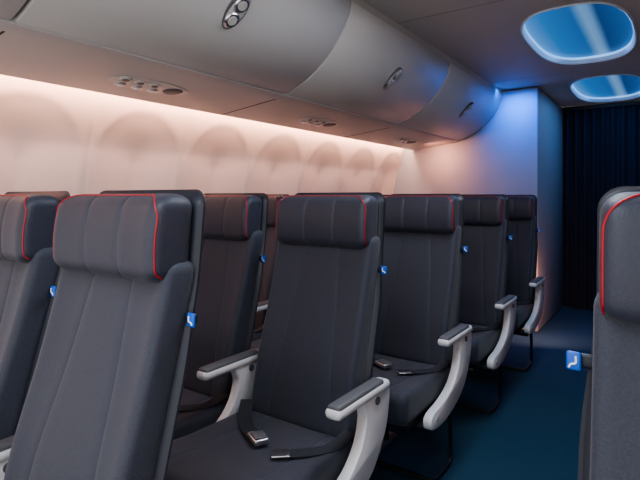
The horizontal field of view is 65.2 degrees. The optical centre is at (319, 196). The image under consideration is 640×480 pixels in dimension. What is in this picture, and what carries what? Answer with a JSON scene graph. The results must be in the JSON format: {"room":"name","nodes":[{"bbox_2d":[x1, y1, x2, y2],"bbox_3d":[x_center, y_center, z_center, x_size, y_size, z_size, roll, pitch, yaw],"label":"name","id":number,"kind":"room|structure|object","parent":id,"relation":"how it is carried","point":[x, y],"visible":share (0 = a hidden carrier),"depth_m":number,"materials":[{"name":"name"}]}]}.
{"room":"aircraft cabin","nodes":[
{"label":"aircraft cabin","id":0,"kind":"room"},
{"bbox_2d":[0,75,404,195],"bbox_3d":[-0.812,0.300,2.740,0.233,1.720,5.570,0,0,35],"label":"wall","id":1,"kind":"structure","parent":0,"point":[53,137],"depth_m":2.66,"materials":[{"name":"plastic"}]},
{"bbox_2d":[0,16,458,149],"bbox_3d":[-0.490,-0.500,2.510,0.472,0.080,5.560,0,0,35],"label":"passenger service panel","id":2,"kind":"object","parent":1,"relation":"attached to","point":[26,52],"depth_m":2.19,"materials":[{"name":"grey"}]},
{"bbox_2d":[393,87,562,331],"bbox_3d":[1.637,0.107,5.190,1.418,2.100,1.250,0,0,35],"label":"wall","id":3,"kind":"structure","parent":0,"point":[519,150],"depth_m":4.56,"materials":[{"name":"plastic"}]},
{"bbox_2d":[369,306,592,479],"bbox_3d":[1.138,1.210,2.388,3.900,0.100,7.220,0,0,35],"label":"floor","id":4,"kind":"structure","parent":0,"point":[533,433],"depth_m":2.56,"materials":[{"name":"carpet"}]},
{"bbox_2d":[0,191,69,439],"bbox_3d":[-1.010,0.571,1.162,0.525,1.173,0.711,0,0,35],"label":"passenger seat","id":5,"kind":"object","parent":4,"relation":"on","point":[29,272],"visible":0.9,"depth_m":1.24,"materials":[{"name":"fabric"}]},
{"bbox_2d":[0,189,204,479],"bbox_3d":[-0.581,0.571,0.863,0.550,1.174,0.711,0,0,35],"label":"passenger seat","id":6,"kind":"object","parent":4,"relation":"on","point":[103,399],"visible":1,"depth_m":0.99,"materials":[{"name":"fabric"}]},
{"bbox_2d":[173,193,268,439],"bbox_3d":[-0.559,0.571,1.809,0.525,1.173,0.711,0,0,35],"label":"passenger seat","id":7,"kind":"object","parent":4,"relation":"on","point":[233,258],"visible":0.52,"depth_m":1.89,"materials":[{"name":"fabric"}]},
{"bbox_2d":[250,300,268,348],"bbox_3d":[-0.111,0.571,2.454,0.525,1.173,0.711,0,0,35],"label":"passenger seat","id":8,"kind":"object","parent":4,"relation":"on","point":[263,305],"visible":0.02,"depth_m":2.54,"materials":[{"name":"fabric"}]},
{"bbox_2d":[252,194,288,340],"bbox_3d":[-0.524,0.571,2.741,0.525,1.173,0.711,0,0,35],"label":"passenger seat","id":9,"kind":"object","parent":4,"relation":"on","point":[271,245],"visible":0.15,"depth_m":2.80,"materials":[{"name":"fabric"}]},
{"bbox_2d":[165,192,389,479],"bbox_3d":[-0.130,0.571,1.511,0.550,1.174,0.711,0,0,35],"label":"passenger seat","id":10,"kind":"object","parent":4,"relation":"on","point":[307,403],"visible":0.98,"depth_m":1.60,"materials":[{"name":"fabric"}]},
{"bbox_2d":[372,194,471,479],"bbox_3d":[0.318,0.571,2.155,0.550,1.174,0.711,0,0,35],"label":"passenger seat","id":11,"kind":"object","parent":4,"relation":"on","point":[422,348],"visible":0.82,"depth_m":2.23,"materials":[{"name":"fabric"}]},
{"bbox_2d":[455,194,516,413],"bbox_3d":[0.767,0.571,2.799,0.550,1.174,0.711,0,0,35],"label":"passenger seat","id":12,"kind":"object","parent":4,"relation":"on","point":[485,306],"visible":0.46,"depth_m":2.87,"materials":[{"name":"fabric"}]},
{"bbox_2d":[468,195,544,371],"bbox_3d":[1.215,0.571,3.444,0.550,1.174,0.711,0,0,35],"label":"passenger seat","id":13,"kind":"object","parent":4,"relation":"on","point":[522,281],"visible":0.41,"depth_m":3.49,"materials":[{"name":"fabric"}]},
{"bbox_2d":[566,186,639,479],"bbox_3d":[0.395,0.571,0.371,0.550,1.174,0.711,0,0,35],"label":"passenger seat","id":14,"kind":"object","parent":4,"relation":"on","point":[609,441],"visible":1,"depth_m":0.64,"materials":[{"name":"fabric"}]},
{"bbox_2d":[362,0,639,107],"bbox_3d":[1.075,-1.105,2.297,1.600,0.310,7.400,0,0,35],"label":"ceiling","id":15,"kind":"structure","parent":0,"point":[485,37],"depth_m":3.04,"materials":[{"name":"plastic"}]},
{"bbox_2d":[0,0,26,20],"bbox_3d":[-1.302,-0.735,0.974,0.850,0.427,1.279,0,0,35],"label":"bin","id":16,"kind":"object","parent":15,"relation":"attached to","point":[9,9],"visible":1,"depth_m":1.43,"materials":[{"name":"plastic"}]},
{"bbox_2d":[15,0,350,93],"bbox_3d":[-0.567,-0.735,2.030,0.850,0.427,1.274,0,0,35],"label":"bin","id":17,"kind":"object","parent":15,"relation":"attached to","point":[272,45],"visible":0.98,"depth_m":1.91,"materials":[{"name":"plastic"}]},
{"bbox_2d":[286,0,450,123],"bbox_3d":[0.169,-0.735,3.087,0.850,0.427,1.279,0,0,35],"label":"bin","id":18,"kind":"object","parent":15,"relation":"attached to","point":[376,67],"visible":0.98,"depth_m":2.77,"materials":[{"name":"plastic"}]},
{"bbox_2d":[398,57,501,140],"bbox_3d":[0.904,-0.735,4.144,0.850,0.427,1.274,0,0,35],"label":"bin","id":19,"kind":"object","parent":15,"relation":"attached to","point":[465,101],"visible":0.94,"depth_m":3.87,"materials":[{"name":"plastic"}]},
{"bbox_2d":[520,2,636,64],"bbox_3d":[1.561,-1.024,2.995,0.566,0.165,1.262,0,0,35],"label":"ceiling light panel","id":20,"kind":"object","parent":15,"relation":"in","point":[583,32],"depth_m":2.99,"materials":[{"name":"blue plastic"}]},
{"bbox_2d":[563,100,639,309],"bbox_3d":[2.959,0.110,5.006,1.007,2.100,0.142,0,0,35],"label":"curtain","id":21,"kind":"object","parent":15,"relation":"hanging from","point":[601,142],"visible":0.66,"depth_m":5.11,"materials":[{"name":"fabric"}]},
{"bbox_2d":[569,64,639,101],"bbox_3d":[2.549,-1.024,4.415,0.566,0.165,1.262,0,0,35],"label":"skylight","id":22,"kind":"object","parent":15,"relation":"in","point":[610,87],"depth_m":4.50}
]}

